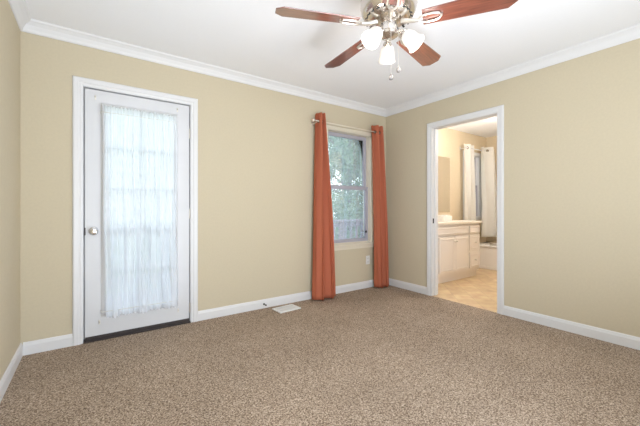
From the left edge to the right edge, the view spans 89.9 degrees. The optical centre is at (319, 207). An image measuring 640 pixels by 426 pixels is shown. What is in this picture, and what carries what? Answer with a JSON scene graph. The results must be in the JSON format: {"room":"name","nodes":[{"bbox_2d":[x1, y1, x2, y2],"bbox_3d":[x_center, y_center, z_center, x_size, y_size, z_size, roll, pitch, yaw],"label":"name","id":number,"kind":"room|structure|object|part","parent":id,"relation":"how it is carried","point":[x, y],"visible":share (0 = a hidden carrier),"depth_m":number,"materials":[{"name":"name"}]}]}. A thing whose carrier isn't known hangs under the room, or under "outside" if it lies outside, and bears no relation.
{"room":"empty bedroom","nodes":[
{"label":"empty bedroom","id":0,"kind":"room"},
{"bbox_2d":[0,0,19,379],"bbox_3d":[-0.980,-0.147,0.517,0.140,2.440,4.340,0,0,-35],"label":"wall","id":1,"kind":"structure","parent":0,"point":[9,28],"depth_m":2.00,"materials":[{"name":"paint"}]},
{"bbox_2d":[0,343,22,402],"bbox_3d":[-0.957,1.026,0.619,0.014,0.093,4.200,0,0,-35],"label":"baseboard","id":2,"kind":"structure","parent":1,"relation":"attached to","point":[7,376],"depth_m":1.99,"materials":[{"name":"white paint"}]},
{"bbox_2d":[20,31,385,344],"bbox_3d":[-0.680,-0.147,3.492,4.068,2.440,0.170,0,0,-35],"label":"wall","id":3,"kind":"structure","parent":0,"point":[256,145],"depth_m":3.15,"materials":[{"name":"paint"}]},
{"bbox_2d":[23,334,72,355],"bbox_3d":[-2.044,1.026,2.414,0.287,0.093,0.014,0,0,-35],"label":"baseboard","id":4,"kind":"structure","parent":3,"relation":"attached to","point":[52,343],"depth_m":2.40,"materials":[{"name":"white paint"}]},
{"bbox_2d":[72,75,197,345],"bbox_3d":[-1.591,0.020,2.834,0.943,2.106,0.187,0,0,-35],"label":"door frame","id":5,"kind":"structure","parent":3,"relation":"attached to","point":[78,82],"depth_m":2.58,"materials":[{"name":"white paint"}]},
{"bbox_2d":[84,88,189,340],"bbox_3d":[-1.540,0.053,2.771,0.802,2.016,0.117,0,0,-35],"label":"door","id":6,"kind":"structure","parent":3,"relation":"in","point":[97,325],"depth_m":2.64,"materials":[{"name":"white paint"}]},
{"bbox_3d":[-1.806,0.187,2.556,0.068,0.068,0.068,0,0,-35],"label":"knob","id":7,"kind":"part","parent":6,"relation":"part of","materials":[{"name":"silver metal"}]},
{"bbox_2d":[100,104,177,317],"bbox_3d":[-1.522,0.030,2.737,0.582,1.722,0.091,0,0,-35],"label":"sheer curtain","id":8,"kind":"object","parent":6,"relation":"hanging from","point":[140,148],"visible":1,"depth_m":2.72,"materials":[{"name":"white fabric"}]},
{"bbox_3d":[-1.535,0.835,2.749,0.575,0.007,0.056,0,0,-35],"label":"sash rod","id":9,"kind":"part","parent":8,"relation":"part of","materials":[{"name":"white plastic"}]},
{"bbox_3d":[-1.535,-0.772,2.749,0.575,0.007,0.056,0,0,-35],"label":"sash rod","id":10,"kind":"part","parent":8,"relation":"part of","materials":[{"name":"white plastic"}]},
{"bbox_3d":[-1.544,0.013,2.774,0.584,1.746,0.016,0,0,-35],"label":"lite frame","id":11,"kind":"part","parent":6,"relation":"part of","materials":[{"name":"white paint"}]},
{"bbox_2d":[8,0,639,116],"bbox_3d":[0.591,-1.326,1.715,3.808,0.082,4.200,0,0,-35],"label":"crown molding","id":12,"kind":"structure","parent":3,"relation":"attached to","point":[20,10],"depth_m":2.90,"materials":[{"name":"white paint"}]},
{"bbox_2d":[312,118,380,133],"bbox_3d":[0.364,-1.017,4.061,1.159,0.070,0.109,0,0,-35],"label":"curtain rod","id":13,"kind":"object","parent":3,"relation":"attached to","point":[313,119],"visible":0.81,"depth_m":3.95,"materials":[{"name":"silver metal"}]},
{"bbox_2d":[312,112,335,299],"bbox_3d":[0.059,-0.027,3.770,0.307,2.170,0.164,0,0,-35],"label":"curtain","id":14,"kind":"object","parent":13,"relation":"hanging from","point":[323,270],"visible":1,"depth_m":3.74,"materials":[{"name":"fabric"}]},
{"bbox_2d":[371,125,388,287],"bbox_3d":[0.823,-0.022,4.318,0.263,2.160,0.141,0,0,-35],"label":"curtain","id":15,"kind":"object","parent":13,"relation":"hanging from","point":[381,262],"visible":1,"depth_m":4.29,"materials":[{"name":"fabric"}]},
{"bbox_2d":[326,125,373,250],"bbox_3d":[0.363,-0.242,4.201,0.884,1.550,0.200,0,0,-35],"label":"window","id":16,"kind":"structure","parent":3,"relation":"in","point":[364,139],"depth_m":4.37,"materials":[{"name":"beige paint"}]},
{"bbox_3d":[0.333,-0.613,4.244,0.730,0.721,0.030,0,0,-35],"label":"sash","id":17,"kind":"part","parent":16,"relation":"part of","materials":[{"name":"grey"}]},
{"bbox_3d":[0.353,0.081,4.215,0.730,0.735,0.030,0,0,-35],"label":"sash","id":18,"kind":"part","parent":16,"relation":"part of","materials":[{"name":"grey"}]},
{"bbox_3d":[0.392,0.475,4.160,0.884,0.022,0.100,0,0,-35],"label":"sill","id":19,"kind":"part","parent":16,"relation":"part of","materials":[{"name":"beige paint"}]},
{"bbox_3d":[0.333,-0.613,4.244,0.642,0.633,0.003,0,0,-35],"label":"pane","id":20,"kind":"part","parent":16,"relation":"part of","materials":[{"name":"clear glass"}]},
{"bbox_3d":[0.354,0.081,4.214,0.642,0.647,0.003,0,0,-35],"label":"pane","id":21,"kind":"part","parent":16,"relation":"part of","materials":[{"name":"clear glass"}]},
{"bbox_2d":[366,255,369,263],"bbox_3d":[0.646,0.701,4.322,0.070,0.116,0.009,0,0,-35],"label":"wall outlet","id":22,"kind":"object","parent":3,"relation":"attached to","point":[367,257],"visible":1,"depth_m":4.32,"materials":[{"name":"white plastic"}]},
{"bbox_2d":[198,280,373,320],"bbox_3d":[-0.120,1.026,3.776,2.558,0.093,0.014,0,0,-35],"label":"baseboard","id":23,"kind":"structure","parent":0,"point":[206,314],"depth_m":3.45,"materials":[{"name":"white paint"}]},
{"bbox_2d":[0,268,639,425],"bbox_3d":[1.730,1.133,2.571,6.938,0.120,4.560,0,0,-35],"label":"floor","id":24,"kind":"structure","parent":0,"point":[390,355],"depth_m":2.10,"materials":[{"name":"carpet"}]},
{"bbox_2d":[83,321,189,343],"bbox_3d":[-1.591,1.067,2.835,0.807,0.012,0.186,0,0,-35],"label":"threshold","id":25,"kind":"object","parent":24,"relation":"on","point":[95,340],"visible":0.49,"depth_m":2.73,"materials":[{"name":"grey metal"}]},
{"bbox_2d":[272,304,300,313],"bbox_3d":[-0.355,1.067,3.398,0.256,0.012,0.170,0,0,-39],"label":"floor vent","id":26,"kind":"object","parent":24,"relation":"in","point":[290,307],"visible":1,"depth_m":3.38,"materials":[{"name":"white metal"}]},
{"bbox_2d":[438,223,479,283],"bbox_3d":[1.895,0.655,4.928,1.195,0.835,0.577,0,0,-35],"label":"vanity cabinet","id":27,"kind":"object","parent":24,"relation":"on","point":[458,244],"visible":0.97,"depth_m":4.72,"materials":[{"name":"beige paint"}]},
{"bbox_3d":[1.806,0.668,4.557,0.370,0.510,0.026,0,0,-35],"label":"door","id":28,"kind":"part","parent":27,"relation":"part of","materials":[{"name":"beige paint"}]},
{"bbox_2d":[438,215,481,224],"bbox_3d":[1.899,0.175,4.936,1.230,0.124,0.569,0,0,-35],"label":"countertop","id":29,"kind":"structure","parent":27,"relation":"on","point":[452,222],"depth_m":4.77,"materials":[{"name":"beige stone"}]},
{"bbox_2d":[438,215,451,220],"bbox_3d":[1.903,0.152,4.887,0.200,0.095,0.120,0,0,-35],"label":"tissue box","id":30,"kind":"object","parent":29,"relation":"on","point":[443,217],"visible":0.86,"depth_m":4.83,"materials":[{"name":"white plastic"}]},
{"bbox_3d":[2.112,0.668,4.774,0.360,0.510,0.026,0,0,-35],"label":"door","id":31,"kind":"part","parent":27,"relation":"part of","materials":[{"name":"beige paint"}]},
{"bbox_3d":[2.399,0.800,4.978,0.285,0.245,0.026,0,0,-35],"label":"drawer","id":32,"kind":"part","parent":27,"relation":"part of","materials":[{"name":"beige paint"}]},
{"bbox_3d":[2.399,0.533,4.978,0.285,0.240,0.026,0,0,-35],"label":"drawer","id":33,"kind":"part","parent":27,"relation":"part of","materials":[{"name":"beige paint"}]},
{"bbox_2d":[479,242,496,270],"bbox_3d":[3.428,0.866,5.439,0.607,0.415,1.517,0,0,-35],"label":"bathtub","id":34,"kind":"object","parent":24,"relation":"on","point":[488,250],"visible":0.23,"depth_m":5.63,"materials":[{"name":"white ceramic"}]},
{"bbox_2d":[481,243,496,245],"bbox_3d":[3.434,0.828,5.443,0.472,0.330,1.317,0,0,-35],"label":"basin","id":35,"kind":"object","parent":34,"relation":"in","point":[490,244],"depth_m":6.04,"materials":[{"name":"white ceramic"}]},
{"bbox_2d":[26,0,639,137],"bbox_3d":[1.707,-1.427,2.604,6.938,0.120,4.640,0,0,-35],"label":"ceiling","id":36,"kind":"structure","parent":0,"point":[244,36],"depth_m":2.55,"materials":[{"name":"paint"}]},
{"bbox_2d":[275,0,517,79],"bbox_3d":[0.401,-1.058,1.959,1.292,0.617,1.265,0,0,-35],"label":"ceiling fan","id":37,"kind":"object","parent":36,"relation":"hanging from","point":[384,18],"visible":1,"depth_m":1.85,"materials":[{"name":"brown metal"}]},
{"bbox_3d":[-0.014,-1.095,1.827,0.477,0.006,0.144,0,13,-12],"label":"fan blade","id":38,"kind":"part","parent":37,"relation":"part of","materials":[{"name":"brown wood"}]},
{"bbox_3d":[0.193,-1.095,2.293,0.144,0.006,0.477,-15,7,-29],"label":"fan blade","id":39,"kind":"part","parent":37,"relation":"part of","materials":[{"name":"brown wood"}]},
{"bbox_3d":[0.303,-0.977,1.828,0.128,0.129,0.112,0,0,-40],"label":"lamp shade","id":40,"kind":"part","parent":37,"relation":"part of","materials":[{"name":"white glass"}]},
{"bbox_3d":[0.314,-0.991,1.837,0.059,0.061,0.048,0,0,-40],"label":"light bulb","id":41,"kind":"part","parent":37,"relation":"part of","materials":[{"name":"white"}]},
{"bbox_3d":[0.430,-0.977,2.057,0.112,0.129,0.128,0,0,8],"label":"lamp shade","id":42,"kind":"part","parent":37,"relation":"part of","materials":[{"name":"white glass"}]},
{"bbox_3d":[0.422,-1.026,2.001,0.054,0.056,0.079,0,0,8],"label":"lamp arm","id":43,"kind":"part","parent":37,"relation":"part of","materials":[{"name":"silver metal"}]},
{"bbox_3d":[0.365,-1.095,1.487,0.144,0.006,0.477,13,1,6],"label":"fan blade","id":44,"kind":"part","parent":37,"relation":"part of","materials":[{"name":"brown wood"}]},
{"bbox_3d":[0.462,-0.950,1.888,0.004,0.235,0.003,0,0,-35],"label":"pull chain","id":45,"kind":"part","parent":37,"relation":"part of","materials":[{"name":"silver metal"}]},
{"bbox_3d":[0.487,-1.026,1.887,0.079,0.056,0.054,0,0,22],"label":"lamp arm","id":46,"kind":"part","parent":37,"relation":"part of","materials":[{"name":"silver metal"}]},
{"bbox_3d":[0.540,-0.977,1.865,0.128,0.129,0.112,0,0,22],"label":"lamp shade","id":47,"kind":"part","parent":37,"relation":"part of","materials":[{"name":"white glass"}]},
{"bbox_3d":[0.700,-1.095,2.241,0.144,0.006,0.477,-17,-11,41],"label":"fan blade","id":48,"kind":"part","parent":37,"relation":"part of","materials":[{"name":"brown wood"}]},
{"bbox_3d":[0.806,-1.095,1.742,0.477,0.006,0.144,0,-13,24],"label":"fan blade","id":49,"kind":"part","parent":37,"relation":"part of","materials":[{"name":"brown wood"}]},
{"bbox_2d":[438,128,485,242],"bbox_3d":[2.124,-0.147,5.534,2.870,2.440,0.140,0,0,-35],"label":"wall","id":50,"kind":"structure","parent":0,"point":[450,141],"depth_m":5.65,"materials":[{"name":"paint"}]},
{"bbox_2d":[438,156,449,211],"bbox_3d":[1.771,-0.397,5.194,1.140,0.940,0.005,0,0,-35],"label":"wall mirror","id":51,"kind":"object","parent":50,"relation":"attached to","point":[443,162],"visible":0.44,"depth_m":5.42,"materials":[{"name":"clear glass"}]},
{"bbox_2d":[463,150,481,219],"bbox_3d":[2.788,-0.407,5.990,0.620,1.260,0.142,0,0,-35],"label":"window","id":52,"kind":"structure","parent":50,"relation":"in","point":[477,156],"depth_m":6.09,"materials":[{"name":"white glass"}]},
{"bbox_3d":[2.796,-0.137,5.979,0.480,0.580,0.030,0,0,-35],"label":"sash","id":53,"kind":"part","parent":52,"relation":"part of","materials":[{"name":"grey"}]},
{"bbox_3d":[2.784,-0.407,5.995,0.520,1.160,0.130,0,0,-35],"label":"frame","id":54,"kind":"part","parent":52,"relation":"part of","materials":[{"name":"white paint"}]},
{"bbox_2d":[486,136,496,242],"bbox_3d":[3.882,-0.147,5.431,0.120,2.440,2.060,0,0,-35],"label":"wall","id":55,"kind":"structure","parent":0,"point":[490,141],"depth_m":6.12,"materials":[{"name":"paint"}]},
{"bbox_2d":[386,38,639,336],"bbox_3d":[2.234,-0.147,2.793,0.120,2.440,4.340,0,0,-35],"label":"wall","id":56,"kind":"structure","parent":0,"point":[572,127],"depth_m":2.85,"materials":[{"name":"paint"}]},
{"bbox_2d":[389,278,426,294],"bbox_3d":[1.125,1.026,4.243,0.014,0.093,0.692,0,0,-35],"label":"baseboard","id":57,"kind":"structure","parent":56,"relation":"attached to","point":[400,284],"depth_m":4.19,"materials":[{"name":"white paint"}]},
{"bbox_2d":[427,104,503,314],"bbox_3d":[1.634,0.016,3.626,0.141,2.114,0.907,0,0,-35],"label":"door frame","id":58,"kind":"structure","parent":56,"relation":"attached to","point":[499,110],"depth_m":3.78,"materials":[{"name":"white paint"}]},
{"bbox_2d":[503,305,639,349],"bbox_3d":[2.598,1.026,2.163,0.014,0.093,2.611,0,0,-35],"label":"baseboard","id":59,"kind":"structure","parent":56,"relation":"attached to","point":[630,341],"depth_m":2.73,"materials":[{"name":"white paint"}]},
{"label":"outside","id":60,"kind":"structure","parent":0,"visible":0},
{"bbox_3d":[-0.605,1.233,4.967,11.000,0.080,1.810,0,0,-35],"label":"deck","id":61,"kind":"object","parent":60,"visible":0},
{"bbox_2d":[333,219,362,238],"bbox_3d":[-1.076,0.721,5.632,11.000,0.945,0.140,0,0,-35],"label":"deck railing","id":62,"kind":"object","parent":61,"relation":"on","point":[342,226],"visible":0.02,"depth_m":6.71,"materials":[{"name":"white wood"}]},
{"bbox_3d":[0.474,0.741,6.731,0.090,0.905,0.120,0,0,-35],"label":"post","id":63,"kind":"part","parent":62,"relation":"part of","materials":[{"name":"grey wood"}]},
{"bbox_3d":[-1.076,0.348,5.632,11.000,0.090,0.040,0,0,-35],"label":"rail","id":64,"kind":"part","parent":62,"relation":"part of","materials":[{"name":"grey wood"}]},
{"bbox_3d":[-1.076,0.268,5.632,11.000,0.040,0.140,0,0,-35],"label":"rail","id":65,"kind":"part","parent":62,"relation":"part of","materials":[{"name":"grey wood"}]},
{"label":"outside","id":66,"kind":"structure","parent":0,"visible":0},
{"bbox_3d":[-16.554,2.673,29.215,80.000,0.200,59.500,0,0,-35],"label":"ground","id":67,"kind":"structure","parent":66,"visible":0},
{"bbox_2d":[330,144,359,206],"bbox_3d":[2.267,-2.762,25.384,6.638,10.677,5.875,0,0,-11],"label":"leafy tree","id":68,"kind":"object","parent":67,"relation":"on","point":[330,144],"visible":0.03,"depth_m":24.19,"materials":[{"name":"green plant"}]},
{"bbox_2d":[328,135,362,238],"bbox_3d":[1.155,-1.082,12.206,3.495,7.320,3.285,0,0,-11],"label":"leafy tree","id":69,"kind":"object","parent":67,"relation":"on","point":[348,155],"visible":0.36,"depth_m":11.25,"materials":[{"name":"green plant"}]},
{"bbox_2d":[328,141,362,232],"bbox_3d":[1.234,-1.886,17.909,4.880,8.923,5.208,0,0,-35],"label":"leafy tree","id":70,"kind":"object","parent":67,"relation":"on","point":[334,192],"visible":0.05,"depth_m":17.53,"materials":[{"name":"green plant"}]},
{"bbox_3d":[2.890,-1.062,5.914,0.938,0.060,0.124,0,0,-35],"label":"curtain rod","id":71,"kind":"object","parent":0,"visible":0},
{"bbox_2d":[464,144,475,220],"bbox_3d":[2.651,-0.327,5.665,0.322,1.600,0.090,0,0,-35],"label":"curtain","id":72,"kind":"object","parent":71,"relation":"hanging from","point":[469,162],"visible":0.9,"depth_m":5.63,"materials":[{"name":"fabric"}]},
{"bbox_2d":[481,147,496,236],"bbox_3d":[3.189,-0.297,5.970,0.414,1.660,0.218,0,0,-35],"label":"curtain","id":73,"kind":"object","parent":71,"relation":"hanging from","point":[488,172],"visible":0.99,"depth_m":5.91,"materials":[{"name":"fabric"}]}
]}

